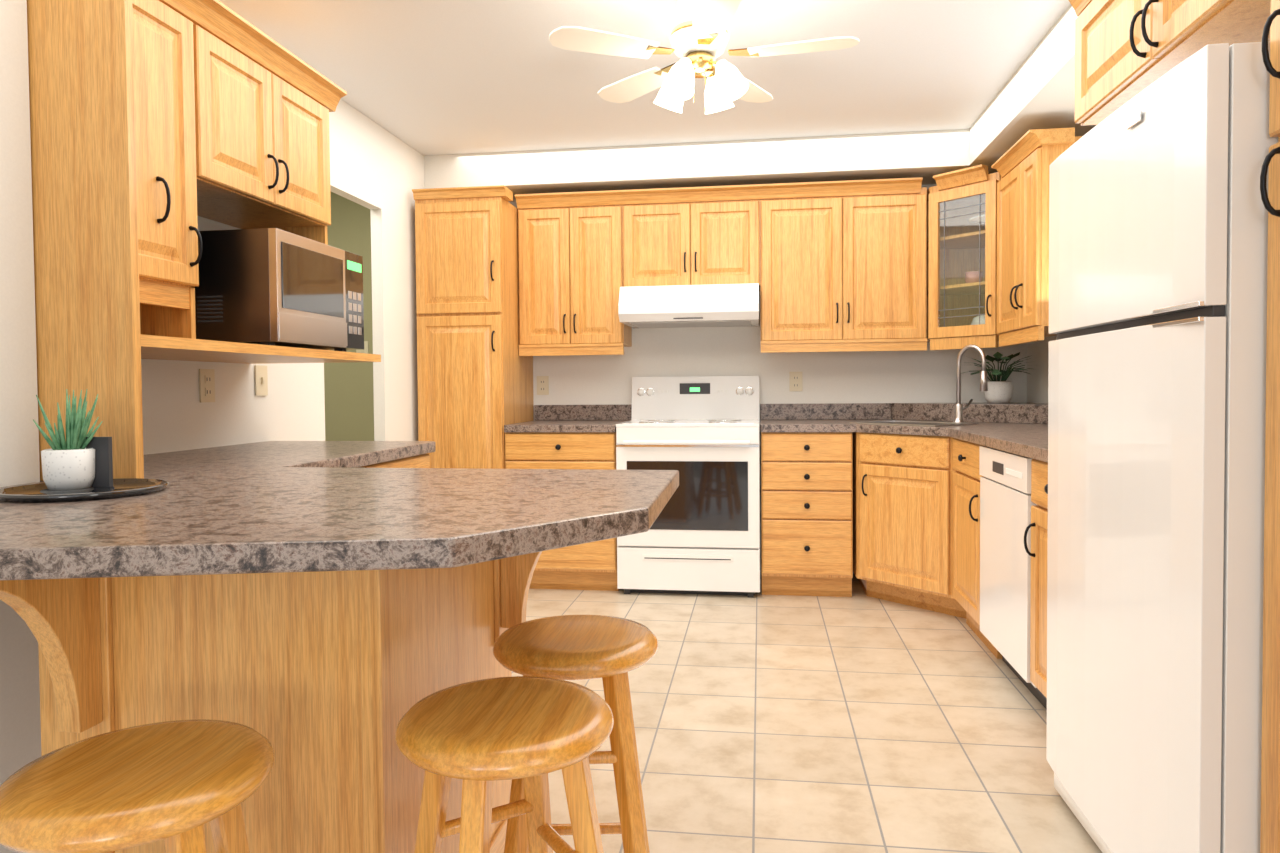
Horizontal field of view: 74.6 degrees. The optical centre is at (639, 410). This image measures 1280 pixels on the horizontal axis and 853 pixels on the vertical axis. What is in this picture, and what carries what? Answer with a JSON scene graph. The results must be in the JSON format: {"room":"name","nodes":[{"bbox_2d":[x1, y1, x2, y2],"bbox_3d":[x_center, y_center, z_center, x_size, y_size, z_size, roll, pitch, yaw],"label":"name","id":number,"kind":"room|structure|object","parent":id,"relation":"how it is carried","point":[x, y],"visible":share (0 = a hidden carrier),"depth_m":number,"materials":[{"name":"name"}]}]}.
{"room":"kitchen","nodes":[
{"label":"kitchen","id":0,"kind":"room"},
{"bbox_2d":[0,0,424,852],"bbox_3d":[-2.855,-0.127,1.126,2.830,2.439,8.629,0,2,8],"label":"wall","id":1,"kind":"structure","parent":0,"point":[371,167],"depth_m":2.84,"materials":[{"name":"paint"}]},
{"bbox_2d":[27,0,380,480],"bbox_3d":[-1.281,-0.531,2.494,0.557,1.334,1.315,0,2,8],"label":"upper cabinet","id":2,"kind":"object","parent":1,"relation":"attached to","point":[148,118],"visible":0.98,"depth_m":2.13,"materials":[{"name":"brown wood"}]},
{"bbox_2d":[195,228,363,351],"bbox_3d":[-1.221,-0.368,2.750,0.409,0.344,0.541,0,2,8],"label":"microwave","id":3,"kind":"object","parent":2,"relation":"on","point":[265,286],"visible":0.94,"depth_m":2.49,"materials":[{"name":"silver metal"}]},
{"bbox_2d":[199,369,214,401],"bbox_3d":[-1.498,-0.088,2.909,0.009,0.115,0.075,0,2,8],"label":"outlet","id":4,"kind":"object","parent":1,"relation":"attached to","point":[206,376],"visible":1,"depth_m":2.90,"materials":[{"name":"beige plastic"}]},
{"bbox_2d":[254,365,267,395],"bbox_3d":[-1.451,-0.117,3.225,0.014,0.115,0.075,0,2,8],"label":"light switch","id":5,"kind":"object","parent":1,"relation":"attached to","point":[261,378],"visible":1,"depth_m":3.22,"materials":[{"name":"beige plastic"}]},
{"bbox_2d":[324,191,373,440],"bbox_3d":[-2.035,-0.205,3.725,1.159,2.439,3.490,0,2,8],"label":"doorway","id":6,"kind":"structure","parent":0,"point":[348,386],"depth_m":5.33,"materials":[{"name":"paint"}]},
{"bbox_2d":[356,341,368,353],"bbox_3d":[-1.758,-0.382,5.314,0.080,0.120,0.014,0,2,8],"label":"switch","id":7,"kind":"object","parent":6,"relation":"attached to","point":[366,346],"visible":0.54,"depth_m":5.31,"materials":[{"name":"beige plastic"}]},
{"bbox_2d":[219,0,1069,155],"bbox_3d":[-0.549,-1.408,1.150,7.800,0.080,10.200,0,2,8],"label":"ceiling","id":8,"kind":"structure","parent":0,"point":[443,77],"depth_m":3.48,"materials":[{"name":"paint"}]},
{"bbox_2d":[549,0,858,113],"bbox_3d":[0.231,-1.226,2.858,0.994,0.389,1.008,0,2,8],"label":"ceiling fan","id":9,"kind":"object","parent":8,"relation":"hanging from","point":[699,33],"depth_m":2.81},
{"bbox_2d":[424,4,1095,201],"bbox_3d":[0.189,-1.323,2.779,3.398,0.189,4.429,0,2,8],"label":"soffit","id":10,"kind":"structure","parent":0,"point":[1040,94],"depth_m":4.53,"materials":[{"name":"paint"}]},
{"bbox_2d":[509,184,1026,573],"bbox_3d":[0.564,-0.263,5.056,3.610,2.439,0.120,0,2,8],"label":"wall","id":11,"kind":"structure","parent":0,"point":[926,376],"depth_m":4.97,"materials":[{"name":"paint"}]},
{"bbox_2d":[537,376,548,394],"bbox_3d":[-0.598,-0.157,5.158,0.075,0.115,0.009,0,2,8],"label":"outlet","id":12,"kind":"object","parent":11,"relation":"attached to","point":[542,381],"visible":1,"depth_m":5.15,"materials":[{"name":"beige plastic"}]},
{"bbox_2d":[618,283,758,327],"bbox_3d":[0.293,-0.589,4.755,0.754,0.199,0.527,0,2,8],"label":"range hood","id":13,"kind":"object","parent":11,"relation":"attached to","point":[713,305],"visible":1,"depth_m":4.52,"materials":[{"name":"white metal"}]},
{"bbox_2d":[515,177,926,355],"bbox_3d":[0.440,-0.784,4.809,2.268,0.915,0.367,0,2,8],"label":"upper cabinet","id":14,"kind":"object","parent":11,"relation":"attached to","point":[837,266],"visible":0.99,"depth_m":4.64,"materials":[{"name":"brown wood"}]},
{"bbox_2d":[789,372,801,390],"bbox_3d":[0.917,-0.173,4.941,0.075,0.115,0.009,0,2,8],"label":"outlet","id":15,"kind":"object","parent":11,"relation":"attached to","point":[795,378],"visible":1,"depth_m":4.94,"materials":[{"name":"beige plastic"}]},
{"bbox_2d":[927,164,1055,349],"bbox_3d":[1.848,-0.786,4.490,0.598,0.915,0.602,0,2,8],"label":"upper cabinet","id":16,"kind":"object","parent":11,"relation":"attached to","point":[962,206],"visible":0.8,"depth_m":4.47,"materials":[{"name":"brown wood"}]},
{"bbox_2d":[512,571,1101,852],"bbox_3d":[-0.528,1.101,1.218,7.800,0.060,10.200,0,2,8],"label":"floor","id":17,"kind":"structure","parent":0,"point":[858,723],"depth_m":2.67,"materials":[{"name":"tile"}]},
{"bbox_2d":[0,719,273,852],"bbox_3d":[-0.632,0.759,1.072,0.314,0.633,0.314,-1,2,-12],"label":"stool","id":18,"kind":"object","parent":17,"relation":"on","point":[110,792],"visible":1,"depth_m":1.01,"materials":[{"name":"brown wood"}]},
{"bbox_2d":[0,551,541,852],"bbox_3d":[-0.558,0.629,1.593,0.860,0.864,0.960,0,2,8],"label":"base cabinet","id":19,"kind":"object","parent":17,"relation":"on","point":[326,666],"visible":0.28,"depth_m":1.37,"materials":[{"name":"brown wood"}]},
{"bbox_2d":[0,441,678,579],"bbox_3d":[-0.757,0.165,2.038,1.717,0.040,2.279,0,2,8],"label":"countertop","id":20,"kind":"structure","parent":19,"relation":"on","point":[267,506],"depth_m":1.32,"materials":[{"name":"stone"}]},
{"bbox_2d":[0,389,168,502],"bbox_3d":[-1.071,0.058,1.620,0.284,0.201,0.284,0,2,8],"label":"plant","id":21,"kind":"object","parent":20,"relation":"on","point":[79,467],"visible":1,"depth_m":1.65,"materials":[{"name":"green plant"}]},
{"bbox_2d":[357,454,429,467],"bbox_3d":[-1.172,0.603,2.711,0.701,0.864,1.040,0,2,8],"label":"base cabinet","id":22,"kind":"object","parent":17,"relation":"on","point":[419,461],"visible":0.02,"depth_m":2.96,"materials":[{"name":"brown wood"}]},
{"bbox_2d":[412,185,533,468],"bbox_3d":[-0.931,-0.121,4.875,0.520,2.190,0.661,0,2,8],"label":"pantry","id":23,"kind":"object","parent":17,"relation":"on","point":[473,380],"visible":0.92,"depth_m":4.58,"materials":[{"name":"brown wood"}]},
{"bbox_2d":[395,676,613,852],"bbox_3d":[-0.193,0.751,1.242,0.314,0.633,0.314,-1,2,-32],"label":"stool","id":24,"kind":"object","parent":17,"relation":"on","point":[480,733],"visible":1,"depth_m":1.19,"materials":[{"name":"brown wood"}]},
{"bbox_2d":[493,615,657,852],"bbox_3d":[-0.120,0.740,1.615,0.314,0.633,0.314,-1,2,-2],"label":"stool","id":25,"kind":"object","parent":17,"relation":"on","point":[563,647],"visible":0.83,"depth_m":1.51,"materials":[{"name":"brown wood"}]},
{"bbox_2d":[505,432,852,596],"bbox_3d":[0.221,0.536,4.732,1.845,0.864,0.657,0,2,8],"label":"base cabinet","id":26,"kind":"object","parent":17,"relation":"on","point":[807,477],"visible":0.68,"depth_m":4.36,"materials":[{"name":"brown wood"}]},
{"bbox_2d":[504,402,1047,461],"bbox_3d":[0.588,0.062,3.675,2.869,0.135,2.617,0,2,8],"label":"countertop","id":27,"kind":"structure","parent":26,"relation":"on","point":[1019,428],"depth_m":4.50,"materials":[{"name":"stone"}]},
{"bbox_2d":[850,420,977,426],"bbox_3d":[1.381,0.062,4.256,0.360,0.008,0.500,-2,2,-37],"label":"sink basin","id":28,"kind":"object","parent":27,"relation":"in","point":[889,422],"visible":1,"depth_m":4.25,"materials":[{"name":"silver metal"}]},
{"bbox_2d":[953,344,987,421],"bbox_3d":[1.668,-0.137,4.270,0.126,0.400,0.214,0,2,1],"label":"faucet","id":29,"kind":"object","parent":27,"relation":"on","point":[959,407],"visible":0.94,"depth_m":4.29,"materials":[{"name":"silver metal"}]},
{"bbox_2d":[964,352,1031,402],"bbox_3d":[1.942,-0.186,4.564,0.391,0.287,0.397,0,2,8],"label":"potted plant","id":30,"kind":"object","parent":27,"relation":"on","point":[998,391],"visible":0.91,"depth_m":4.55,"materials":[{"name":"green plant"}]},
{"bbox_2d":[616,376,759,597],"bbox_3d":[0.288,0.386,4.694,0.754,1.165,0.705,0,2,8],"label":"stove","id":31,"kind":"object","parent":17,"relation":"on","point":[705,539],"visible":0.99,"depth_m":4.40,"materials":[{"name":"white metal"}]},
{"bbox_2d":[852,432,965,618],"bbox_3d":[1.628,0.535,4.359,1.007,0.864,0.997,0,2,8],"label":"base cabinet","id":32,"kind":"object","parent":17,"relation":"on","point":[902,483],"visible":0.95,"depth_m":4.08,"materials":[{"name":"brown wood"}]},
{"bbox_2d":[952,438,1047,697],"bbox_3d":[1.618,0.571,3.043,0.656,0.864,1.607,0,2,8],"label":"base cabinet","id":33,"kind":"object","parent":17,"relation":"on","point":[965,454],"visible":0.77,"depth_m":3.43,"materials":[{"name":"brown wood"}]},
{"bbox_2d":[979,446,1046,709],"bbox_3d":[1.627,0.572,3.023,0.632,0.863,0.610,0,2,8],"label":"dishwasher","id":34,"kind":"object","parent":17,"relation":"on","point":[1006,503],"visible":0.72,"depth_m":3.00,"materials":[{"name":"white metal"}]},
{"bbox_2d":[1046,41,1277,852],"bbox_3d":[1.384,0.198,1.809,0.734,1.682,0.800,0,2,8],"label":"refrigerator","id":35,"kind":"object","parent":17,"relation":"on","point":[1158,216],"visible":1,"depth_m":1.59,"materials":[{"name":"white metal"}]},
{"bbox_2d":[1260,0,1279,852],"bbox_3d":[1.321,-0.040,1.061,0.679,2.200,0.675,0,2,8],"label":"pantry cabinet","id":36,"kind":"object","parent":17,"relation":"on","point":[1270,752],"visible":1,"depth_m":1.41,"materials":[{"name":"brown wood"}]},
{"bbox_2d":[1027,336,1055,403],"bbox_3d":[1.644,-0.146,0.483,0.120,2.439,8.629,0,2,8],"label":"wall","id":37,"kind":"structure","parent":0,"point":[1038,351],"depth_m":4.57,"materials":[{"name":"paint"}]},
{"bbox_2d":[991,0,1270,346],"bbox_3d":[1.576,-0.737,2.791,0.657,0.915,2.830,0,2,8],"label":"upper cabinet","id":38,"kind":"object","parent":37,"relation":"attached to","point":[1122,47],"visible":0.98,"depth_m":2.29,"materials":[{"name":"brown wood"}]}
]}

